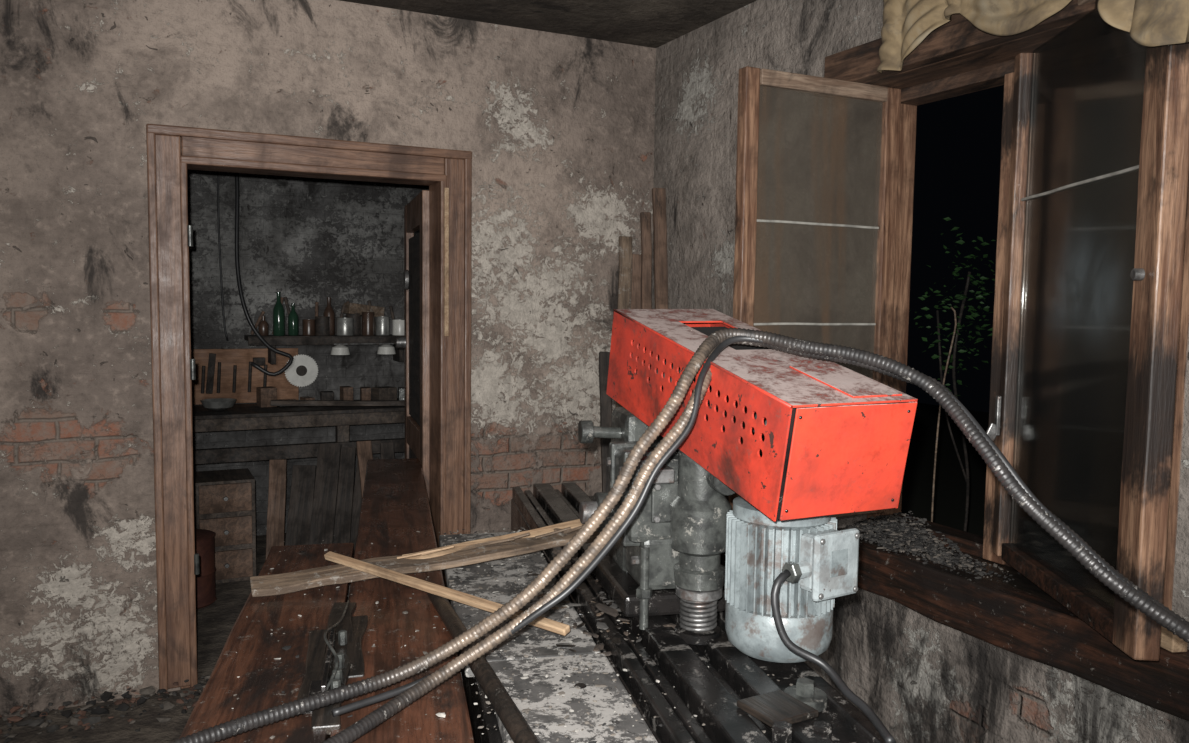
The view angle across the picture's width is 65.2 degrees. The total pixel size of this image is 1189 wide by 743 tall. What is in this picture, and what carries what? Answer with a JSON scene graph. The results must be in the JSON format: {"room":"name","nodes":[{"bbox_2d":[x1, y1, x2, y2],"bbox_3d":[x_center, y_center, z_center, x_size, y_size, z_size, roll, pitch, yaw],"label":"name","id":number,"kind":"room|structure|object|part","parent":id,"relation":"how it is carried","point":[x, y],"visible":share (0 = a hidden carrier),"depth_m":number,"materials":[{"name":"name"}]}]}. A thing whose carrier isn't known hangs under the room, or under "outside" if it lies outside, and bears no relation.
{"room":"abandoned workshop","nodes":[
{"label":"abandoned workshop","id":0,"kind":"room"},
{"bbox_2d":[0,533,285,742],"bbox_3d":[-0.623,1.411,2.158,4.220,0.100,8.600,-1,5,-26],"label":"floor","id":1,"kind":"structure","parent":0,"point":[215,622],"depth_m":3.42,"materials":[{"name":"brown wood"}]},
{"bbox_2d":[0,675,209,742],"bbox_3d":[-1.825,1.228,3.325,1.412,0.078,0.324,-1,5,-26],"label":"rubble","id":2,"kind":"object","parent":1,"relation":"on","point":[187,695],"visible":0.63,"depth_m":3.39,"materials":[{"name":"grey stone"}]},
{"bbox_2d":[194,529,216,608],"bbox_3d":[-2.019,0.981,4.620,0.260,0.345,0.260,-1,5,-26],"label":"drum","id":3,"kind":"object","parent":1,"relation":"on","point":[204,539],"visible":0.42,"depth_m":4.57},
{"bbox_2d":[193,468,255,583],"bbox_3d":[-2.029,0.843,5.087,0.300,0.550,0.385,-1,5,-26],"label":"drawer unit","id":4,"kind":"object","parent":1,"relation":"on","point":[224,500],"visible":0.9,"depth_m":4.95,"materials":[{"name":"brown wood"}]},
{"bbox_3d":[-1.954,0.670,4.926,0.260,0.150,0.020,-1,5,-26],"label":"drawer","id":5,"kind":"part","parent":4,"relation":"part of","materials":[{"name":"brown wood"}]},
{"bbox_3d":[-1.956,0.850,4.940,0.260,0.150,0.020,-1,5,-26],"label":"drawer","id":6,"kind":"part","parent":4,"relation":"part of","materials":[{"name":"brown wood"}]},
{"bbox_3d":[-1.958,1.029,4.954,0.260,0.150,0.020,-1,5,-26],"label":"drawer","id":7,"kind":"part","parent":4,"relation":"part of","materials":[{"name":"brown wood"}]},
{"bbox_2d":[192,398,404,464],"bbox_3d":[-1.577,0.636,5.860,2.000,0.855,0.570,-1,5,-26],"label":"workbench","id":8,"kind":"object","parent":1,"relation":"on","point":[249,416],"visible":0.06,"depth_m":5.46,"materials":[{"name":"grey wood"}]},
{"bbox_3d":[-1.469,0.462,5.630,2.000,0.080,0.050,-1,5,-26],"label":"rail","id":9,"kind":"part","parent":8,"relation":"part of","materials":[{"name":"brown wood"}]},
{"bbox_2d":[200,386,404,410],"bbox_3d":[-1.619,0.161,5.665,1.434,0.117,0.492,-1,5,-26],"label":"clutter","id":10,"kind":"object","parent":8,"relation":"on","point":[385,395],"visible":0.85,"depth_m":5.65,"materials":[{"name":"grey wood"}]},
{"bbox_2d":[200,398,236,410],"bbox_3d":[-2.209,0.197,5.468,0.200,0.060,0.200,-1,5,-26],"label":"bowl","id":11,"kind":"object","parent":10,"relation":"on","point":[216,404],"depth_m":5.42,"materials":[{"name":"metal"}]},
{"bbox_3d":[-1.530,0.680,5.652,0.070,0.800,0.070,-1,5,-26],"label":"leg","id":12,"kind":"part","parent":8,"relation":"part of","materials":[{"name":"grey wood"}]},
{"bbox_2d":[180,458,473,742],"bbox_3d":[-0.671,0.900,2.569,0.493,0.854,3.652,0,4,-12],"label":"workbench","id":13,"kind":"object","parent":1,"relation":"on","point":[395,503],"depth_m":2.02,"materials":[{"name":"brown wood"}]},
{"bbox_3d":[-0.499,0.597,1.735,0.065,0.005,0.100,0,4,-12],"label":"plate","id":14,"kind":"part","parent":13,"relation":"part of","materials":[{"name":"black metal"}]},
{"bbox_3d":[-0.552,0.551,1.966,0.066,0.061,0.582,0,4,-13],"label":"metal bracket","id":15,"kind":"part","parent":13,"relation":"part of","materials":[{"name":"grey metal"}]},
{"bbox_2d":[249,519,599,595],"bbox_3d":[-0.364,0.484,2.510,1.069,0.123,0.160,-1,5,-25],"label":"board","id":16,"kind":"object","parent":13,"relation":"on","point":[555,536],"visible":0.82,"depth_m":2.47,"materials":[{"name":"brown wood"}]},
{"bbox_2d":[427,592,539,742],"bbox_3d":[-0.229,0.582,1.845,0.036,0.036,1.008,-1,4,-20],"label":"bar","id":17,"kind":"object","parent":13,"relation":"on","point":[515,724],"visible":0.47,"depth_m":1.71,"materials":[{"name":"brown wood"}]},
{"bbox_2d":[232,521,853,742],"bbox_3d":[-0.219,0.577,2.100,1.128,0.026,1.905,0,4,-13],"label":"debris","id":18,"kind":"object","parent":13,"relation":"on","point":[567,615],"visible":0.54,"depth_m":1.88,"materials":[{"name":"paint"}]},
{"bbox_2d":[324,551,570,635],"bbox_3d":[-0.384,0.522,2.235,0.813,0.044,0.025,4,5,36],"label":"stick","id":19,"kind":"object","parent":18,"relation":"on","point":[550,625],"visible":0.95,"depth_m":2.22,"materials":[{"name":"brown wood"}]},
{"bbox_2d":[169,328,1188,742],"bbox_3d":[0.189,0.273,1.634,1.930,0.685,0.641,1,4,-2],"label":"conduit","id":20,"kind":"object","parent":13,"relation":"on","point":[717,341],"visible":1,"depth_m":1.73,"materials":[{"name":"metal"}]},
{"bbox_2d":[265,441,394,557],"bbox_3d":[-1.367,0.757,5.424,1.066,0.657,0.415,-1,5,-26],"label":"boards","id":21,"kind":"object","parent":1,"relation":"on","point":[325,502],"visible":0.41,"depth_m":5.36,"materials":[{"name":"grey wood"}]},
{"bbox_2d":[439,532,657,742],"bbox_3d":[-0.128,0.984,1.976,0.290,0.792,2.150,0,4,-12],"label":"table","id":22,"kind":"object","parent":1,"relation":"on","point":[601,711],"visible":0.73,"depth_m":1.86,"materials":[{"name":"metal"}]},
{"bbox_2d":[527,549,675,675],"bbox_3d":[-0.007,0.552,2.309,0.273,0.049,1.110,0,4,-11],"label":"chips","id":23,"kind":"object","parent":22,"relation":"on","point":[611,610],"visible":0.49,"depth_m":2.13,"materials":[{"name":"grey concrete"}]},
{"bbox_2d":[599,188,668,491],"bbox_3d":[0.189,0.195,4.044,0.324,2.028,0.551,0,4,-6],"label":"planks","id":24,"kind":"object","parent":1,"relation":"on","point":[634,270],"visible":0.34,"depth_m":4.19,"materials":[{"name":"brown wood"}]},
{"bbox_2d":[511,482,885,742],"bbox_3d":[0.140,0.934,2.313,0.360,0.847,2.700,0,4,-12],"label":"bed","id":25,"kind":"object","parent":1,"relation":"on","point":[735,698],"visible":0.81,"depth_m":1.76,"materials":[{"name":"black metal"}]},
{"bbox_2d":[578,309,917,742],"bbox_3d":[0.278,0.230,1.937,0.420,0.712,1.031,-1,5,-26],"label":"press","id":26,"kind":"object","parent":25,"relation":"on","point":[837,440],"visible":0.89,"depth_m":1.81,"materials":[{"name":"red paint"}]},
{"bbox_3d":[-0.021,0.147,2.268,0.030,0.056,0.056,0,4,-12],"label":"feed knob","id":27,"kind":"part","parent":26,"relation":"part of","materials":[{"name":"metal"}]},
{"bbox_3d":[0.120,0.211,2.048,0.050,0.030,0.220,0,4,-12],"label":"bracket arm","id":28,"kind":"part","parent":26,"relation":"part of","materials":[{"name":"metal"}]},
{"bbox_3d":[0.171,0.280,2.005,0.100,0.090,0.012,0,4,-12],"label":"plate","id":29,"kind":"part","parent":26,"relation":"part of","materials":[{"name":"metal"}]},
{"bbox_3d":[0.222,0.560,1.995,0.100,0.020,0.100,-1,5,-26],"label":"spring seat","id":30,"kind":"part","parent":26,"relation":"part of","materials":[{"name":"black metal"}]},
{"bbox_3d":[0.242,0.211,2.003,0.060,0.060,0.260,0,4,-12],"label":"motor mount","id":31,"kind":"part","parent":26,"relation":"part of","materials":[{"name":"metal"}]},
{"bbox_3d":[0.367,0.094,1.907,0.110,0.050,0.110,-2,17,-23],"label":"pulley motor","id":32,"kind":"part","parent":26,"relation":"part of","materials":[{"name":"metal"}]},
{"bbox_2d":[606,309,917,520],"bbox_3d":[0.306,0.053,1.987,0.275,0.365,0.778,-1,5,-23],"label":"hood","id":33,"kind":"object","parent":26,"relation":"attached to","point":[837,440],"depth_m":1.72,"materials":[{"name":"red paint"}]},
{"bbox_3d":[0.378,0.361,1.893,0.196,0.340,0.196,-1,5,-26],"label":"motor","id":34,"kind":"part","parent":26,"relation":"part of","materials":[{"name":"grey paint"}]},
{"bbox_3d":[0.315,0.581,1.605,0.100,0.012,0.100,-2,5,-30],"label":"loose plate","id":35,"kind":"part","parent":25,"relation":"part of","materials":[{"name":"brown wood"}]},
{"bbox_3d":[0.419,0.640,1.504,0.140,0.035,0.850,0,4,-12],"label":"bed plate","id":36,"kind":"part","parent":25,"relation":"part of","materials":[{"name":"black metal"}]},
{"bbox_2d":[187,169,428,535],"bbox_3d":[-1.914,-0.308,6.046,3.300,2.700,0.150,-1,5,-26],"label":"wall","id":37,"kind":"structure","parent":0,"point":[309,241],"depth_m":5.96,"materials":[{"name":"paint"}]},
{"bbox_2d":[217,171,228,340],"bbox_3d":[-2.278,-0.862,5.692,0.052,1.351,0.012,-1,5,-26],"label":"cable","id":38,"kind":"object","parent":37,"relation":"attached to","point":[218,217],"visible":0.73,"depth_m":5.69,"materials":[{"name":"rubber"}]},
{"bbox_2d":[191,348,317,404],"bbox_3d":[-2.138,0.028,5.810,0.796,0.340,0.085,-1,5,-26],"label":"board","id":39,"kind":"object","parent":37,"relation":"attached to","point":[220,373],"depth_m":5.81,"materials":[{"name":"brown wood"}]},
{"bbox_3d":[-1.863,-0.006,5.912,0.212,0.212,0.030,-1,5,-26],"label":"circular saw blade","id":40,"kind":"part","parent":39,"relation":"part of","materials":[{"name":"silver metal"}]},
{"bbox_2d":[244,334,403,363],"bbox_3d":[-1.639,-0.145,5.969,1.120,0.175,0.235,-1,5,-26],"label":"wall shelf","id":41,"kind":"object","parent":37,"relation":"attached to","point":[252,340],"visible":0.69,"depth_m":5.81,"materials":[{"name":"brown wood"}]},
{"bbox_2d":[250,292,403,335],"bbox_3d":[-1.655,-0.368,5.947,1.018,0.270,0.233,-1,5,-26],"label":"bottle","id":42,"kind":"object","parent":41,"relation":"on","point":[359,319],"visible":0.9,"depth_m":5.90,"materials":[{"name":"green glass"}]},
{"bbox_2d":[258,316,268,335],"bbox_3d":[-2.044,-0.282,5.744,0.060,0.120,0.060,-1,5,-26],"label":"bottle","id":43,"kind":"object","parent":42,"relation":"on","point":[263,327],"depth_m":5.72,"materials":[{"name":"brown glass"}]},
{"bbox_2d":[273,292,284,335],"bbox_3d":[-1.958,-0.358,5.769,0.070,0.270,0.070,-1,5,-26],"label":"bottle","id":44,"kind":"object","parent":42,"relation":"on","point":[278,310],"depth_m":5.75,"materials":[{"name":"green glass"}]},
{"bbox_2d":[288,303,298,334],"bbox_3d":[-1.891,-0.328,5.838,0.064,0.200,0.064,-1,5,-26],"label":"bottle","id":45,"kind":"object","parent":42,"relation":"on","point":[293,321],"depth_m":5.82,"materials":[{"name":"green glass"}]},
{"bbox_2d":[323,297,334,334],"bbox_3d":[-1.693,-0.352,5.933,0.070,0.240,0.070,-1,5,-26],"label":"bottle","id":46,"kind":"object","parent":42,"relation":"on","point":[328,311],"depth_m":5.91,"materials":[{"name":"brown glass"}]},
{"bbox_2d":[330,343,395,354],"bbox_3d":[-1.463,-0.145,5.896,0.410,0.071,0.120,-1,5,-26],"label":"lamps","id":47,"kind":"object","parent":41,"relation":"hanging from","point":[340,348],"visible":1,"depth_m":5.88,"materials":[{"name":"white metal"}]},
{"bbox_3d":[-1.594,-0.137,5.832,0.120,0.060,0.120,-1,5,-26],"label":"lamp shade","id":48,"kind":"part","parent":47,"relation":"part of","materials":[{"name":"white metal"}]},
{"bbox_3d":[-1.333,-0.143,5.960,0.120,0.060,0.120,-1,5,-26],"label":"lamp shade","id":49,"kind":"part","parent":47,"relation":"part of","materials":[{"name":"white ceramic"}]},
{"bbox_2d":[0,0,655,717],"bbox_3d":[-1.332,-0.122,3.721,4.390,2.700,0.150,-1,5,-26],"label":"wall","id":50,"kind":"structure","parent":0,"point":[558,129],"depth_m":3.51,"materials":[{"name":"paint"}]},
{"bbox_2d":[146,132,167,690],"bbox_3d":[-1.640,0.158,3.487,0.031,2.130,0.046,-1,5,-26],"label":"door frame","id":51,"kind":"structure","parent":50,"relation":"attached to","point":[150,137],"depth_m":3.47,"materials":[{"name":"brown wood"}]},
{"bbox_2d":[155,134,189,688],"bbox_3d":[-1.593,0.172,3.519,0.091,2.097,0.031,-1,5,-26],"label":"door frame","id":52,"kind":"object","parent":50,"relation":"attached to","point":[168,148],"visible":0.91,"depth_m":3.50,"materials":[{"name":"brown wood"}]},
{"bbox_2d":[180,163,197,690],"bbox_3d":[-1.546,0.225,3.544,0.026,2.032,0.052,-1,5,-26],"label":"bead","id":53,"kind":"object","parent":50,"relation":"attached to","point":[183,166],"visible":0.91,"depth_m":3.52,"materials":[{"name":"brown wood"}]},
{"bbox_2d":[187,225,192,246],"bbox_3d":[-1.511,-0.507,3.477,0.020,0.080,0.020,-1,5,-26],"label":"pin","id":54,"kind":"object","parent":53,"relation":"attached to","point":[189,227],"visible":1,"depth_m":3.47,"materials":[{"name":"metal"}]},
{"bbox_2d":[190,359,195,379],"bbox_3d":[-1.518,-0.008,3.515,0.020,0.080,0.020,-1,5,-26],"label":"pin","id":55,"kind":"object","parent":53,"relation":"attached to","point":[192,361],"visible":1,"depth_m":3.51,"materials":[{"name":"metal"}]},
{"bbox_2d":[194,553,199,574],"bbox_3d":[-1.528,0.740,3.572,0.020,0.080,0.020,-1,5,-26],"label":"pin","id":56,"kind":"object","parent":53,"relation":"attached to","point":[196,555],"visible":1,"depth_m":3.56,"materials":[{"name":"metal"}]},
{"bbox_2d":[146,123,471,159],"bbox_3d":[-1.082,-0.900,3.672,1.241,0.037,0.051,-1,5,-26],"label":"header","id":57,"kind":"object","parent":50,"relation":"attached to","point":[159,129],"visible":0.96,"depth_m":3.62,"materials":[{"name":"brown wood"}]},
{"bbox_2d":[187,165,437,547],"bbox_3d":[-1.125,0.191,3.866,1.045,2.060,0.170,-1,5,-26],"label":"door frame","id":58,"kind":"structure","parent":50,"relation":"attached to","point":[433,189],"depth_m":4.05,"materials":[{"name":"brown wood"}]},
{"bbox_2d":[181,137,444,174],"bbox_3d":[-1.086,-0.848,3.684,1.010,0.082,0.031,-1,5,-26],"label":"door frame","id":59,"kind":"object","parent":50,"relation":"attached to","point":[200,147],"visible":0.8,"depth_m":3.65,"materials":[{"name":"brown wood"}]},
{"bbox_2d":[180,155,446,182],"bbox_3d":[-1.085,-0.798,3.684,1.021,0.031,0.051,-1,5,-26],"label":"bead","id":60,"kind":"object","parent":50,"relation":"attached to","point":[190,160],"visible":0.96,"depth_m":3.65,"materials":[{"name":"brown wood"}]},
{"bbox_2d":[420,190,428,500],"bbox_3d":[-0.760,0.181,4.189,0.040,1.960,0.100,-1,5,-17],"label":"stile","id":61,"kind":"object","parent":50,"relation":"attached to","point":[424,194],"visible":0.53,"depth_m":4.12,"materials":[{"name":"brown wood"}]},
{"bbox_2d":[406,193,419,232],"bbox_3d":[-0.852,-0.753,4.453,0.038,0.140,0.600,-1,5,-17],"label":"rail","id":62,"kind":"object","parent":61,"relation":"attached to","point":[413,207],"visible":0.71,"depth_m":4.44,"materials":[{"name":"brown wood"}]},
{"bbox_2d":[404,206,413,458],"bbox_3d":[-0.967,0.127,4.856,0.040,1.960,0.100,-1,5,-17],"label":"stile","id":63,"kind":"object","parent":62,"relation":"attached to","point":[407,236],"visible":0.26,"depth_m":4.80,"materials":[{"name":"brown wood"}]},
{"bbox_2d":[396,337,405,347],"bbox_3d":[-0.997,-0.149,4.793,0.050,0.056,0.056,-1,5,-17],"label":"latch","id":64,"kind":"object","parent":63,"relation":"attached to","point":[400,341],"visible":1,"depth_m":4.77,"materials":[{"name":"metal"}]},
{"bbox_2d":[407,416,419,460],"bbox_3d":[-0.866,0.323,4.536,0.038,0.140,0.600,-1,5,-17],"label":"rail","id":65,"kind":"object","parent":61,"relation":"attached to","point":[413,429],"visible":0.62,"depth_m":4.51,"materials":[{"name":"brown wood"}]},
{"bbox_2d":[409,233,419,425],"bbox_3d":[-0.859,-0.205,4.495,0.016,0.900,0.600,-1,5,-17],"label":"panel","id":66,"kind":"object","parent":65,"relation":"on","point":[414,242],"visible":0.56,"depth_m":4.52,"materials":[{"name":"brown wood"}]},
{"bbox_2d":[403,270,408,289],"bbox_3d":[-0.943,-0.460,4.659,0.020,0.100,0.100,-1,5,-17],"label":"rose","id":67,"kind":"object","parent":66,"relation":"attached to","point":[406,272],"visible":1,"depth_m":4.62,"materials":[{"name":"metal"}]},
{"bbox_3d":[-0.875,1.051,4.591,0.038,0.140,0.600,-1,5,-17],"label":"rail","id":68,"kind":"object","parent":61,"relation":"attached to","visible":0},
{"bbox_2d":[409,447,416,458],"bbox_3d":[-0.870,0.692,4.564,0.016,0.600,0.600,-1,5,-17],"label":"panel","id":69,"kind":"object","parent":68,"relation":"attached to","point":[411,453],"visible":0.02,"depth_m":4.71,"materials":[{"name":"brown wood"}]},
{"bbox_2d":[438,181,448,586],"bbox_3d":[-0.648,0.203,3.979,0.032,2.030,0.060,-1,5,-26],"label":"bead","id":70,"kind":"object","parent":50,"relation":"attached to","point":[443,184],"depth_m":3.94,"materials":[{"name":"brown wood"}]},
{"bbox_3d":[-0.623,-0.458,3.909,0.018,0.620,0.012,-1,5,-26],"label":"pale strip","id":71,"kind":"part","parent":70,"relation":"part of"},
{"bbox_2d":[444,158,463,534],"bbox_3d":[-0.605,0.147,4.003,0.089,2.099,0.031,-1,5,-26],"label":"door frame","id":72,"kind":"object","parent":50,"relation":"attached to","point":[454,168],"visible":0.66,"depth_m":3.97,"materials":[{"name":"brown wood"}]},
{"bbox_2d":[463,159,471,533],"bbox_3d":[-0.553,0.131,4.020,0.032,2.131,0.046,-1,5,-26],"label":"door frame","id":73,"kind":"structure","parent":50,"relation":"attached to","point":[467,162],"depth_m":3.98,"materials":[{"name":"brown wood"}]},
{"bbox_2d":[339,0,756,47],"bbox_3d":[-0.057,-1.316,0.869,4.220,0.150,6.200,-1,5,-26],"label":"ceiling","id":74,"kind":"structure","parent":0,"point":[646,23],"depth_m":3.81,"materials":[{"name":"paint"}]},
{"bbox_2d":[235,173,293,375],"bbox_3d":[-2.023,-0.748,5.620,0.359,1.563,0.137,1,4,0],"label":"hanging cable","id":75,"kind":"object","parent":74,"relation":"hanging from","point":[237,266],"visible":0.78,"depth_m":5.60,"materials":[{"name":"rubber"}]},
{"bbox_2d":[652,0,1188,742],"bbox_3d":[1.726,0.067,1.778,0.280,2.700,6.050,-1,5,-26],"label":"wall","id":76,"kind":"structure","parent":0,"point":[927,679],"depth_m":3.28,"materials":[{"name":"paint"}]},
{"bbox_2d":[901,59,1014,105],"bbox_3d":[1.297,-0.923,2.784,0.100,0.070,1.085,-1,5,-26],"label":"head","id":77,"kind":"object","parent":76,"relation":"attached to","point":[991,76],"visible":0.2,"depth_m":2.98},
{"bbox_2d":[864,22,1075,88],"bbox_3d":[1.200,-0.936,2.674,0.170,0.030,1.195,-1,5,-26],"label":"soffit","id":78,"kind":"structure","parent":76,"relation":"attached to","point":[1007,51],"depth_m":2.80,"materials":[{"name":"brown wood"}]},
{"bbox_2d":[760,0,1188,659],"bbox_3d":[1.066,-0.192,2.622,0.690,1.670,1.380,-1,5,-26],"label":"window","id":79,"kind":"structure","parent":76,"relation":"in","point":[846,72],"depth_m":2.19,"materials":[{"name":"brown wood"}]},
{"bbox_2d":[728,66,900,512],"bbox_3d":[0.739,-0.228,3.095,0.642,1.461,0.047,-1,5,-26],"label":"sash","id":80,"kind":"object","parent":79,"relation":"attached to","point":[851,121],"depth_m":3.08,"materials":[{"name":"brown wood"}]},
{"bbox_3d":[0.476,-0.221,2.966,0.056,1.460,0.047,-1,5,-26],"label":"casement stile","id":81,"kind":"part","parent":80,"relation":"part of","materials":[{"name":"brown wood"}]},
{"bbox_2d":[754,322,874,325],"bbox_3d":[0.733,-0.158,3.098,0.520,0.012,0.014,-1,5,-26],"label":"bar","id":82,"kind":"object","parent":80,"relation":"attached to","point":[775,323],"visible":0.92,"depth_m":3.08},
{"bbox_2d":[757,220,878,228],"bbox_3d":[0.737,-0.487,3.073,0.522,0.011,0.014,-1,5,-26],"label":"bar","id":83,"kind":"object","parent":80,"relation":"attached to","point":[765,221],"visible":0.92,"depth_m":3.07,"materials":[{"name":"grey metal"}]},
{"bbox_2d":[833,511,871,517],"bbox_3d":[0.729,0.468,3.148,0.520,0.066,0.043,-1,5,-26],"label":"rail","id":84,"kind":"object","parent":80,"relation":"attached to","point":[866,512],"depth_m":3.20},
{"bbox_3d":[0.997,-0.234,3.221,0.067,1.461,0.047,-1,5,-26],"label":"casement stile","id":85,"kind":"part","parent":80,"relation":"part of","materials":[{"name":"brown wood"}]},
{"bbox_3d":[0.748,-0.930,3.041,0.520,0.050,0.043,-1,5,-26],"label":"casement rail","id":86,"kind":"part","parent":79,"relation":"part of","materials":[{"name":"brown wood"}]},
{"bbox_2d":[838,511,1019,585],"bbox_3d":[1.079,0.541,2.897,0.244,0.105,0.806,-1,5,-26],"label":"pile","id":87,"kind":"object","parent":79,"relation":"on","point":[889,524],"visible":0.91,"depth_m":3.01,"materials":[{"name":"grey gravel"}]},
{"bbox_3d":[1.282,0.570,2.900,0.090,0.045,1.085,-1,5,-26],"label":"bottom rail","id":88,"kind":"part","parent":79,"relation":"part of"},
{"bbox_3d":[1.198,0.182,2.803,0.030,0.050,0.014,24,6,2],"label":"latch arm","id":89,"kind":"part","parent":79,"relation":"part of","materials":[{"name":"metal"}]},
{"bbox_3d":[1.282,-0.181,2.841,0.092,1.541,0.082,-1,5,-26],"label":"mullion","id":90,"kind":"part","parent":79,"relation":"part of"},
{"bbox_2d":[995,395,1001,435],"bbox_3d":[1.213,0.133,2.798,0.012,0.120,0.020,1,4,4],"label":"latch plate","id":91,"kind":"object","parent":79,"relation":"attached to","point":[998,398],"visible":1,"depth_m":2.79,"materials":[{"name":"metal"}]},
{"bbox_3d":[1.253,-0.218,2.768,0.058,1.555,0.048,1,4,4],"label":"casement stile","id":92,"kind":"part","parent":79,"relation":"part of","materials":[{"name":"brown wood"}]},
{"bbox_2d":[1001,543,1113,641],"bbox_3d":[1.214,0.563,2.419,0.053,0.050,0.718,1,4,4],"label":"rail","id":93,"kind":"object","parent":79,"relation":"attached to","point":[1084,607],"depth_m":2.37,"materials":[{"name":"brown wood"}]},
{"bbox_2d":[1011,8,1145,613],"bbox_3d":[1.224,-0.188,2.362,0.004,1.465,0.728,1,4,4],"label":"window pane","id":94,"kind":"object","parent":79,"relation":"attached to","point":[1088,79],"visible":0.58,"depth_m":2.35,"materials":[{"name":"clear glass"}]},
{"bbox_2d":[1022,165,1138,200],"bbox_3d":[1.230,-0.476,2.367,0.014,0.010,0.720,1,4,4],"label":"bar","id":95,"kind":"object","parent":94,"relation":"attached to","point":[1133,168],"visible":0.84,"depth_m":2.32,"materials":[{"name":"grey metal"}]},
{"bbox_3d":[1.234,-0.938,2.304,0.052,0.050,0.718,1,4,4],"label":"casement rail","id":96,"kind":"part","parent":79,"relation":"part of","materials":[{"name":"brown wood"}]},
{"bbox_3d":[1.157,-0.207,1.982,0.020,0.026,0.026,1,4,4],"label":"stile knob","id":97,"kind":"part","parent":79,"relation":"part of","materials":[{"name":"metal"}]},
{"bbox_3d":[1.196,-0.159,1.982,0.057,1.556,0.102,1,4,4],"label":"casement stile","id":98,"kind":"part","parent":79,"relation":"part of","materials":[{"name":"brown wood"}]},
{"bbox_2d":[1160,627,1187,651],"bbox_3d":[1.366,0.608,2.313,0.128,0.060,0.350,0,4,-6],"label":"wedges","id":99,"kind":"object","parent":79,"relation":"on","point":[1171,642],"visible":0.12,"depth_m":2.14,"materials":[{"name":"beige wood"}]},
{"bbox_2d":[837,529,1188,723],"bbox_3d":[1.261,0.704,2.358,0.079,0.160,2.302,-1,5,-26],"label":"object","id":100,"kind":"structure","parent":76,"relation":"attached to","point":[1045,632],"depth_m":2.50,"materials":[{"name":"brown wood"}]},
{"bbox_3d":[1.172,-1.211,2.321,0.024,0.024,1.700,-1,5,-26],"label":"curtain rod","id":101,"kind":"object","parent":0,"visible":0},
{"bbox_2d":[877,0,1071,72],"bbox_3d":[1.007,-1.046,2.534,0.049,0.337,0.663,-1,5,-26],"label":"curtain valance","id":102,"kind":"object","parent":101,"relation":"hanging from","point":[906,23],"visible":1,"depth_m":2.62,"materials":[{"name":"fabric"}]},
{"bbox_2d":[1097,0,1188,46],"bbox_3d":[1.254,-0.891,1.813,0.248,0.534,0.453,-1,5,-26],"label":"curtain valance","id":103,"kind":"object","parent":101,"relation":"hanging from","point":[1150,23],"visible":1,"depth_m":1.86,"materials":[{"name":"fabric"}]},
{"label":"outside","id":104,"kind":"structure","parent":0,"visible":0},
{"bbox_2d":[901,403,988,535],"bbox_3d":[5.150,1.343,6.001,9.530,0.100,18.000,-1,5,-26],"label":"ground","id":105,"kind":"structure","parent":104,"point":[950,483],"depth_m":9.19,"materials":[{"name":"black"}]},
{"bbox_2d":[910,217,995,531],"bbox_3d":[1.820,0.324,4.505,0.524,2.174,1.074,2,4,10],"label":"shrub","id":106,"kind":"object","parent":105,"relation":"on","point":[957,327],"visible":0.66,"depth_m":4.79,"materials":[{"name":"green plant"}]},
{"bbox_3d":[1.853,0.138,4.814,0.195,0.903,0.026,2,5,19],"label":"stem","id":107,"kind":"part","parent":106,"relation":"part of","materials":[{"name":"brown plant"}]},
{"bbox_3d":[1.902,0.436,4.844,0.112,1.901,0.030,3,5,31],"label":"stem","id":108,"kind":"part","parent":106,"relation":"part of","materials":[{"name":"brown plant"}]}
]}

